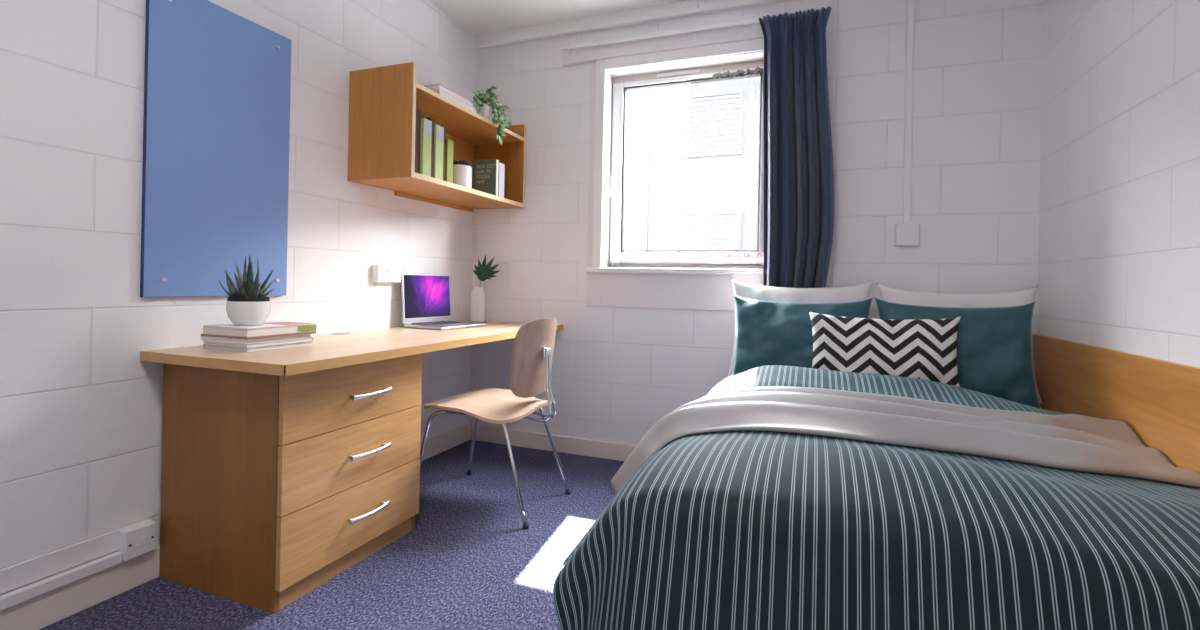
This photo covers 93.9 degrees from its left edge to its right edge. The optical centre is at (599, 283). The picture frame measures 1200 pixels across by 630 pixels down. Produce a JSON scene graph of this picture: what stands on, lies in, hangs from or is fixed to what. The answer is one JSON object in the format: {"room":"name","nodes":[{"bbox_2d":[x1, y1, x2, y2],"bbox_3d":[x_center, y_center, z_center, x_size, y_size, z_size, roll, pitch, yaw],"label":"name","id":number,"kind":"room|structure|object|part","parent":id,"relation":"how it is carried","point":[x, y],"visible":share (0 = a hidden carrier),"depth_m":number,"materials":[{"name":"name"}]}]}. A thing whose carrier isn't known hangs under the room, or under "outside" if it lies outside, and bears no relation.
{"room":"student dorm bedroom","nodes":[
{"label":"student dorm bedroom","id":0,"kind":"room"},
{"bbox_2d":[0,0,477,595],"bbox_3d":[-1.491,-0.293,1.763,0.120,2.474,4.030,1,0,21],"label":"wall","id":1,"kind":"structure","parent":0,"point":[81,413],"depth_m":1.70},
{"bbox_2d":[0,519,147,593],"bbox_3d":[-1.789,0.773,0.867,0.007,0.063,1.960,1,0,21],"label":"trim","id":2,"kind":"structure","parent":1,"relation":"attached to","point":[13,577],"depth_m":1.57,"materials":[{"name":"white paint"}]},
{"bbox_2d":[117,520,155,560],"bbox_3d":[-1.434,0.796,1.739,0.045,0.090,0.086,1,0,21],"label":"outlet","id":3,"kind":"object","parent":1,"relation":"attached to","point":[138,539],"visible":0.99,"depth_m":1.72,"materials":[{"name":"white plastic"}]},
{"bbox_2d":[140,0,290,296],"bbox_3d":[-1.326,-0.460,1.983,0.018,1.010,0.507,1,0,21],"label":"notice board","id":4,"kind":"object","parent":1,"relation":"attached to","point":[217,81],"visible":1,"depth_m":1.93,"materials":[{"name":"blue fabric"}]},
{"bbox_2d":[0,423,471,629],"bbox_3d":[-1.466,0.895,1.701,0.016,0.099,3.750,1,0,21],"label":"baseboard","id":5,"kind":"structure","parent":1,"relation":"attached to","point":[36,613],"depth_m":1.64,"materials":[{"name":"beige paint"}]},
{"bbox_2d":[0,551,121,610],"bbox_3d":[-1.790,0.822,0.823,0.022,0.032,1.878,1,0,21],"label":"cable trunking","id":6,"kind":"object","parent":5,"relation":"on","point":[20,595],"visible":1,"depth_m":1.55,"materials":[{"name":"white paint"}]},
{"bbox_2d":[372,265,411,282],"bbox_3d":[-1.032,-0.046,2.751,0.039,0.084,0.272,1,0,21],"label":"double socket","id":7,"kind":"object","parent":1,"relation":"attached to","point":[380,273],"visible":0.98,"depth_m":2.72,"materials":[{"name":"white plastic"}]},
{"bbox_2d":[348,62,525,211],"bbox_3d":[-0.785,-0.689,2.916,0.353,0.510,0.993,1,0,21],"label":"wall shelf","id":8,"kind":"object","parent":1,"relation":"attached to","point":[384,101],"visible":0.93,"depth_m":2.51,"materials":[{"name":"brown wood"}]},
{"bbox_3d":[-0.961,-0.703,2.461,0.351,0.490,0.018,1,0,21],"label":"panel","id":9,"kind":"part","parent":8,"relation":"part of","materials":[{"name":"brown wood"}]},
{"bbox_3d":[-0.947,-0.663,2.978,0.008,0.409,0.957,1,0,21],"label":"panel","id":10,"kind":"part","parent":8,"relation":"part of","materials":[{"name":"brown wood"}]},
{"bbox_2d":[415,109,420,173],"bbox_3d":[-0.879,-0.623,2.488,0.160,0.285,0.053,1,0,21],"label":"book","id":11,"kind":"object","parent":8,"relation":"on","point":[418,112],"visible":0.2,"depth_m":2.47,"materials":[{"name":"black paper"}]},
{"bbox_2d":[420,118,431,176],"bbox_3d":[-0.847,-0.607,2.537,0.161,0.255,0.056,1,0,21],"label":"book","id":12,"kind":"object","parent":8,"relation":"on","point":[426,125],"visible":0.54,"depth_m":2.50,"materials":[{"name":"green paper"}]},
{"bbox_2d":[425,117,434,176],"bbox_3d":[-0.838,-0.617,2.581,0.160,0.275,0.027,1,0,21],"label":"book","id":13,"kind":"object","parent":8,"relation":"on","point":[428,118],"visible":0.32,"depth_m":2.56,"materials":[{"name":"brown paper"}]},
{"bbox_2d":[433,124,443,179],"bbox_3d":[-0.815,-0.604,2.619,0.161,0.250,0.055,1,0,21],"label":"book","id":14,"kind":"object","parent":8,"relation":"on","point":[438,130],"visible":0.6,"depth_m":2.58,"materials":[{"name":"green paper"}]},
{"bbox_2d":[439,125,445,180],"bbox_3d":[-0.807,-0.611,2.662,0.160,0.265,0.025,1,0,21],"label":"book","id":15,"kind":"object","parent":8,"relation":"on","point":[444,126],"visible":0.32,"depth_m":2.64,"materials":[{"name":"brown paper"}]},
{"bbox_2d":[445,139,453,182],"bbox_3d":[-0.786,-0.581,2.696,0.160,0.205,0.047,1,0,21],"label":"book","id":16,"kind":"object","parent":8,"relation":"on","point":[449,143],"visible":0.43,"depth_m":2.66,"materials":[{"name":"green paper"}]},
{"bbox_2d":[432,89,476,112],"bbox_3d":[-0.784,-0.881,2.771,0.215,0.034,0.310,1,0,21],"label":"book","id":17,"kind":"object","parent":8,"relation":"on","point":[439,91],"visible":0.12,"depth_m":2.71,"materials":[{"name":"white paper"}]},
{"bbox_2d":[425,84,475,107],"bbox_3d":[-0.789,-0.912,2.784,0.215,0.028,0.310,1,0,21],"label":"book","id":18,"kind":"object","parent":17,"relation":"on","point":[436,86],"visible":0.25,"depth_m":2.68,"materials":[{"name":"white paper"}]},
{"bbox_2d":[453,160,471,188],"bbox_3d":[-0.712,-0.551,2.858,0.116,0.150,0.116,1,0,21],"label":"jar","id":19,"kind":"object","parent":8,"relation":"on","point":[462,169],"visible":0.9,"depth_m":2.81,"materials":[{"name":"white ceramic"}]},
{"bbox_2d":[472,159,498,195],"bbox_3d":[-0.630,-0.577,3.090,0.150,0.205,0.033,1,0,21],"label":"book","id":20,"kind":"object","parent":8,"relation":"on","point":[485,178],"visible":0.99,"depth_m":3.07,"materials":[{"name":"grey paper"}]},
{"bbox_2d":[472,86,511,144],"bbox_3d":[-0.578,-0.897,2.994,0.229,0.334,0.261,1,0,-21],"label":"trailing plant","id":21,"kind":"object","parent":8,"relation":"on","point":[484,101],"visible":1,"depth_m":2.96,"materials":[{"name":"green plant"}]},
{"bbox_3d":[-0.643,-0.905,3.006,0.116,0.088,0.116,1,0,21],"label":"pot","id":22,"kind":"part","parent":21,"relation":"part of","materials":[{"name":"white ceramic"}]},
{"bbox_3d":[-0.611,-0.696,3.371,0.351,0.490,0.018,1,0,21],"label":"panel","id":23,"kind":"part","parent":8,"relation":"part of","materials":[{"name":"brown wood"}]},
{"bbox_2d":[499,162,504,197],"bbox_3d":[-0.622,-0.572,3.150,0.158,0.195,0.062,1,0,21],"label":"book","id":24,"kind":"object","parent":8,"relation":"on","point":[501,166],"visible":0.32,"depth_m":3.12,"materials":[{"name":"white paper"}]},
{"bbox_2d":[226,301,270,325],"bbox_3d":[-1.180,0.093,1.883,0.128,0.092,0.128,1,0,21],"label":"pot","id":25,"kind":"object","parent":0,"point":[241,313],"depth_m":1.84,"materials":[{"name":"white ceramic"}]},
{"bbox_2d":[39,440,624,629],"bbox_3d":[-0.123,1.022,1.228,3.068,0.100,4.030,1,0,21],"label":"floor","id":26,"kind":"structure","parent":0,"point":[469,561],"depth_m":1.88,"materials":[{"name":"carpet"}]},
{"bbox_2d":[159,353,421,613],"bbox_3d":[-1.037,0.602,1.987,0.564,0.702,0.612,1,0,21],"label":"drawer unit","id":27,"kind":"object","parent":26,"relation":"on","point":[273,487],"visible":0.98,"depth_m":1.74,"materials":[{"name":"brown wood"}]},
{"bbox_3d":[-1.170,0.599,1.720,0.507,0.702,0.018,1,0,21],"label":"panel","id":28,"kind":"part","parent":27,"relation":"part of","materials":[{"name":"brown wood"}]},
{"bbox_3d":[-0.820,0.785,1.903,0.018,0.212,0.610,1,0,21],"label":"drawer","id":29,"kind":"part","parent":27,"relation":"part of","materials":[{"name":"brown wood"}]},
{"bbox_3d":[-0.816,0.574,1.903,0.018,0.204,0.610,1,0,21],"label":"drawer","id":30,"kind":"part","parent":27,"relation":"part of","materials":[{"name":"brown wood"}]},
{"bbox_3d":[-0.811,0.364,1.903,0.018,0.210,0.610,1,0,21],"label":"drawer","id":31,"kind":"part","parent":27,"relation":"part of","materials":[{"name":"brown wood"}]},
{"bbox_2d":[140,320,562,375],"bbox_3d":[-0.825,0.261,2.493,0.619,0.073,1.818,1,0,21],"label":"desk top","id":32,"kind":"structure","parent":27,"relation":"on","point":[328,351],"depth_m":1.88,"materials":[{"name":"brown wood"}]},
{"bbox_2d":[203,341,313,351],"bbox_3d":[-1.165,0.210,1.928,0.202,0.014,0.256,1,0,21],"label":"book","id":33,"kind":"object","parent":32,"relation":"on","point":[225,348],"visible":0.54,"depth_m":1.83,"materials":[{"name":"grey paper"}]},
{"bbox_2d":[203,337,312,347],"bbox_3d":[-1.166,0.197,1.924,0.206,0.013,0.252,1,0,21],"label":"book","id":34,"kind":"object","parent":33,"relation":"on","point":[271,343],"visible":0.55,"depth_m":1.83,"materials":[{"name":"grey paper"}]},
{"bbox_2d":[201,334,311,343],"bbox_3d":[-1.170,0.183,1.923,0.204,0.014,0.254,1,0,21],"label":"book","id":35,"kind":"object","parent":34,"relation":"on","point":[203,338],"visible":0.52,"depth_m":1.83,"materials":[{"name":"white paper"}]},
{"bbox_2d":[201,321,316,339],"bbox_3d":[-1.164,0.158,1.927,0.215,0.036,0.263,1,0,21],"label":"book","id":36,"kind":"object","parent":35,"relation":"on","point":[268,329],"visible":0.94,"depth_m":1.84,"materials":[{"name":"white paper"}]},
{"bbox_2d":[218,257,274,325],"bbox_3d":[-1.174,0.021,1.878,0.148,0.237,0.156,1,0,21],"label":"aloe","id":37,"kind":"object","parent":36,"relation":"on","point":[247,305],"visible":1,"depth_m":1.85,"materials":[{"name":"white ceramic"}]},
{"bbox_2d":[331,332,350,334],"bbox_3d":[-1.122,0.216,2.431,0.076,0.004,0.076,1,0,21],"label":"cable grommet","id":38,"kind":"object","parent":32,"relation":"on","point":[335,333],"visible":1,"depth_m":2.41,"materials":[{"name":"grey plastic"}]},
{"bbox_2d":[401,272,487,329],"bbox_3d":[-0.800,0.086,2.909,0.270,0.277,0.362,1,0,26],"label":"laptop","id":39,"kind":"object","parent":32,"relation":"on","point":[426,297],"visible":1,"depth_m":2.93,"materials":[{"name":"silver metal"}]},
{"bbox_3d":[-0.910,0.076,2.963,0.024,0.262,0.362,1,0,26],"label":"lid","id":40,"kind":"part","parent":39,"relation":"part of","materials":[{"name":"silver metal"}]},
{"bbox_2d":[470,255,499,321],"bbox_3d":[-0.672,0.028,3.299,0.177,0.399,0.090,1,0,-6],"label":"vase","id":41,"kind":"object","parent":32,"relation":"on","point":[484,272],"visible":0.98,"depth_m":3.27,"materials":[{"name":"white ceramic"}]},
{"bbox_3d":[-0.786,0.780,1.914,0.036,0.018,0.176,1,0,21],"label":"handle","id":42,"kind":"part","parent":27,"relation":"part of","materials":[{"name":"silver metal"}]},
{"bbox_3d":[-0.782,0.573,1.914,0.036,0.018,0.176,1,0,21],"label":"handle","id":43,"kind":"part","parent":27,"relation":"part of","materials":[{"name":"silver metal"}]},
{"bbox_3d":[-0.778,0.375,1.914,0.036,0.018,0.176,1,0,21],"label":"handle","id":44,"kind":"part","parent":27,"relation":"part of","materials":[{"name":"silver metal"}]},
{"bbox_3d":[-0.957,0.603,2.275,0.507,0.702,0.018,1,0,21],"label":"panel","id":45,"kind":"part","parent":27,"relation":"part of","materials":[{"name":"brown wood"}]},
{"bbox_2d":[420,318,570,528],"bbox_3d":[-0.464,0.556,2.507,0.590,0.817,0.483,1,0,21],"label":"desk chair","id":46,"kind":"object","parent":26,"relation":"on","point":[534,342],"visible":0.96,"depth_m":2.38,"materials":[{"name":"brown wood"}]},
{"bbox_3d":[-0.739,0.746,2.398,0.149,0.414,0.020,1,0,-5],"label":"leg","id":47,"kind":"part","parent":46,"relation":"part of","materials":[{"name":"silver metal"}]},
{"bbox_3d":[-0.482,0.552,2.510,0.275,0.020,0.345,1,0,21],"label":"under frame","id":48,"kind":"part","parent":46,"relation":"part of","materials":[{"name":"silver metal"}]},
{"bbox_3d":[-0.603,0.749,2.764,0.156,0.414,0.017,1,0,44],"label":"leg","id":49,"kind":"part","parent":46,"relation":"part of","materials":[{"name":"silver metal"}]},
{"bbox_3d":[-0.488,0.535,2.504,0.523,0.050,0.445,1,0,21],"label":"seat","id":50,"kind":"part","parent":46,"relation":"part of","materials":[{"name":"brown wood"}]},
{"bbox_3d":[-0.353,0.750,2.268,0.174,0.424,0.026,1,0,40],"label":"leg","id":51,"kind":"part","parent":46,"relation":"part of","materials":[{"name":"silver metal"}]},
{"bbox_3d":[-0.263,0.317,2.434,0.081,0.330,0.368,1,0,21],"label":"backrest","id":52,"kind":"part","parent":46,"relation":"part of","materials":[{"name":"brown wood"}]},
{"bbox_3d":[-0.224,0.752,2.598,0.178,0.424,0.027,1,0,4],"label":"leg","id":53,"kind":"part","parent":46,"relation":"part of","materials":[{"name":"silver metal"}]},
{"bbox_3d":[0.969,0.746,1.756,1.167,0.495,1.855,1,0,21],"label":"bed","id":54,"kind":"object","parent":26,"relation":"on","visible":0},
{"bbox_2d":[727,278,873,376],"bbox_3d":[0.909,0.218,2.578,0.633,0.483,0.195,1,0,18],"label":"pillow","id":55,"kind":"object","parent":54,"relation":"on","point":[860,292],"visible":0.17,"depth_m":2.55,"materials":[{"name":"white fabric"}]},
{"bbox_2d":[553,365,1199,629],"bbox_3d":[0.776,0.649,1.509,1.351,0.662,1.706,1,0,21],"label":"duvet","id":56,"kind":"object","parent":54,"relation":"on","point":[729,530],"visible":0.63,"depth_m":0.96,"materials":[{"name":"fabric"}]},
{"bbox_2d":[732,294,873,374],"bbox_3d":[0.859,0.262,2.422,0.592,0.422,0.180,1,0,23],"label":"cushion","id":57,"kind":"object","parent":56,"relation":"on","point":[767,332],"visible":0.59,"depth_m":2.41,"materials":[{"name":"teal fabric"}]},
{"bbox_2d":[809,311,960,386],"bbox_3d":[1.103,0.281,2.192,0.550,0.322,0.174,1,0,18],"label":"chevron cushion","id":58,"kind":"object","parent":56,"relation":"on","point":[925,349],"visible":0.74,"depth_m":2.15,"materials":[{"name":"fabric"}]},
{"bbox_2d":[610,386,1199,493],"bbox_3d":[0.791,0.477,1.565,1.519,0.319,0.542,1,0,8],"label":"throw blanket","id":59,"kind":"object","parent":56,"relation":"on","point":[1074,442],"visible":0.96,"depth_m":1.46,"materials":[{"name":"grey fabric"}]},
{"bbox_2d":[874,297,1041,408],"bbox_3d":[1.401,0.273,2.222,0.570,0.422,0.179,1,0,19],"label":"cushion","id":60,"kind":"object","parent":54,"relation":"on","point":[994,344],"visible":0.54,"depth_m":2.14,"materials":[{"name":"teal fabric"}]},
{"bbox_2d":[876,282,1042,403],"bbox_3d":[1.489,0.235,2.355,0.601,0.472,0.198,1,0,18],"label":"pillow","id":61,"kind":"object","parent":54,"relation":"on","point":[1022,297],"visible":0.14,"depth_m":2.33,"materials":[{"name":"white fabric"}]},
{"bbox_2d":[428,0,686,34],"bbox_3d":[-0.070,-1.552,1.228,3.068,0.100,4.030,1,0,21],"label":"ceiling","id":62,"kind":"structure","parent":0,"point":[478,17],"depth_m":3.09,"materials":[{"name":"white paint"}]},
{"bbox_2d":[686,66,763,257],"bbox_3d":[0.690,-0.625,2.940,0.495,0.982,0.046,1,0,21],"label":"window pane","id":63,"kind":"object","parent":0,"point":[725,198],"visible":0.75,"depth_m":2.95,"materials":[{"name":"glass"}]},
{"bbox_2d":[470,0,1043,444],"bbox_3d":[0.594,-0.251,3.027,2.868,2.474,0.185,1,0,21],"label":"wall","id":64,"kind":"structure","parent":0,"point":[616,372],"depth_m":2.70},
{"bbox_2d":[471,424,636,460],"bbox_3d":[-0.023,0.927,3.147,1.644,0.093,0.016,1,0,21],"label":"baseboard","id":65,"kind":"structure","parent":64,"relation":"attached to","point":[564,444],"depth_m":3.22,"materials":[{"name":"beige paint"}]},
{"bbox_2d":[475,0,791,47],"bbox_3d":[0.183,-1.461,3.076,2.020,0.071,0.035,1,0,21],"label":"trim","id":66,"kind":"structure","parent":64,"relation":"attached to","point":[689,7],"depth_m":3.10,"materials":[{"name":"white paint"}]},
{"bbox_2d":[585,38,763,274],"bbox_3d":[0.478,-0.648,3.042,1.095,1.195,0.215,1,0,21],"label":"window","id":67,"kind":"structure","parent":64,"relation":"in","point":[609,255],"depth_m":3.13,"materials":[{"name":"white paint"}]},
{"bbox_3d":[0.067,-0.545,3.177,0.021,0.121,0.020,1,0,21],"label":"handle","id":68,"kind":"part","parent":67,"relation":"part of","materials":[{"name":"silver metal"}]},
{"bbox_3d":[0.078,-0.575,3.198,0.026,0.100,0.040,1,0,21],"label":"handle plate","id":69,"kind":"part","parent":67,"relation":"part of","materials":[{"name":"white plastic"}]},
{"bbox_3d":[0.453,-0.065,3.010,1.095,0.028,0.145,1,0,21],"label":"sill","id":70,"kind":"part","parent":67,"relation":"part of","materials":[{"name":"white paint"}]},
{"bbox_2d":[657,69,699,77],"bbox_3d":[0.431,-1.157,3.096,0.240,0.018,0.016,1,0,21],"label":"vent","id":71,"kind":"object","parent":67,"relation":"attached to","point":[664,73],"depth_m":3.10,"materials":[{"name":"white plastic"}]},
{"bbox_2d":[759,6,833,287],"bbox_3d":[0.934,-0.598,2.697,0.362,1.422,0.129,1,0,21],"label":"curtain","id":72,"kind":"object","parent":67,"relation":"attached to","point":[798,153],"visible":0.96,"depth_m":2.69,"materials":[{"name":"blue fabric"}]},
{"bbox_2d":[563,23,826,65],"bbox_3d":[0.448,-1.281,2.974,1.406,0.076,0.034,1,0,21],"label":"batten","id":73,"kind":"object","parent":64,"relation":"attached to","point":[749,31],"visible":0.76,"depth_m":3.00,"materials":[{"name":"white paint"}]},
{"bbox_2d":[561,7,821,52],"bbox_3d":[0.432,-1.319,2.945,1.385,0.034,0.032,1,0,21],"label":"track","id":74,"kind":"object","parent":73,"relation":"attached to","point":[684,30],"visible":0.74,"depth_m":2.95,"materials":[{"name":"white metal"}]},
{"bbox_2d":[586,31,826,310],"bbox_3d":[0.515,-0.551,2.956,1.240,1.381,0.008,1,0,21],"label":"trim","id":75,"kind":"structure","parent":64,"relation":"attached to","point":[714,292],"depth_m":3.04,"materials":[{"name":"white paint"}]},
{"bbox_2d":[824,0,829,7],"bbox_3d":[1.107,-1.356,2.732,0.025,0.100,0.014,1,0,21],"label":"cable conduit","id":76,"kind":"object","parent":64,"relation":"attached to","point":[826,2],"visible":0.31,"depth_m":2.73,"materials":[{"name":"white paint"}]},
{"bbox_2d":[895,223,918,245],"bbox_3d":[1.419,-0.226,2.591,0.096,0.102,0.037,1,0,21],"label":"fused spur","id":77,"kind":"object","parent":64,"relation":"attached to","point":[906,234],"visible":1,"depth_m":2.58,"materials":[{"name":"white plastic"}]},
{"bbox_2d":[903,0,913,222],"bbox_3d":[1.433,-0.874,2.603,0.028,1.192,0.014,1,0,21],"label":"cable conduit","id":78,"kind":"object","parent":64,"relation":"attached to","point":[910,3],"visible":1,"depth_m":2.60,"materials":[{"name":"white paint"}]},
{"bbox_2d":[1037,0,1199,367],"bbox_3d":[1.298,-0.237,0.692,0.120,2.474,4.030,1,0,21],"label":"wall","id":79,"kind":"structure","parent":0,"point":[1119,248],"depth_m":1.77,"materials":[{"name":"white paint"}]},
{"bbox_2d":[1032,334,1199,471],"bbox_3d":[1.454,0.456,1.332,0.019,0.495,2.346,1,0,21],"label":"board","id":80,"kind":"object","parent":79,"relation":"attached to","point":[1158,399],"visible":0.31,"depth_m":1.67,"materials":[{"name":"brown wood"}]},
{"label":"outside","id":81,"kind":"structure","parent":0,"visible":0},
{"bbox_3d":[2.819,1.682,12.931,56.000,0.100,19.700,1,0,21],"label":"ground","id":82,"kind":"structure","parent":81,"visible":0},
{"bbox_2d":[624,84,690,249],"bbox_3d":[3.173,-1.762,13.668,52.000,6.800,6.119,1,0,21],"label":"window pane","id":83,"kind":"structure","parent":82,"relation":"on","point":[658,119],"depth_m":11.27,"materials":[{"name":"white"}]},
{"bbox_3d":[2.099,-0.833,10.919,1.120,1.000,0.006,1,0,21],"label":"pane","id":84,"kind":"part","parent":83,"relation":"part of","materials":[{"name":"white"}]},
{"bbox_3d":[2.144,-3.083,10.919,1.120,1.100,0.006,1,0,21],"label":"pane","id":85,"kind":"part","parent":83,"relation":"part of","materials":[{"name":"white"}]}
]}

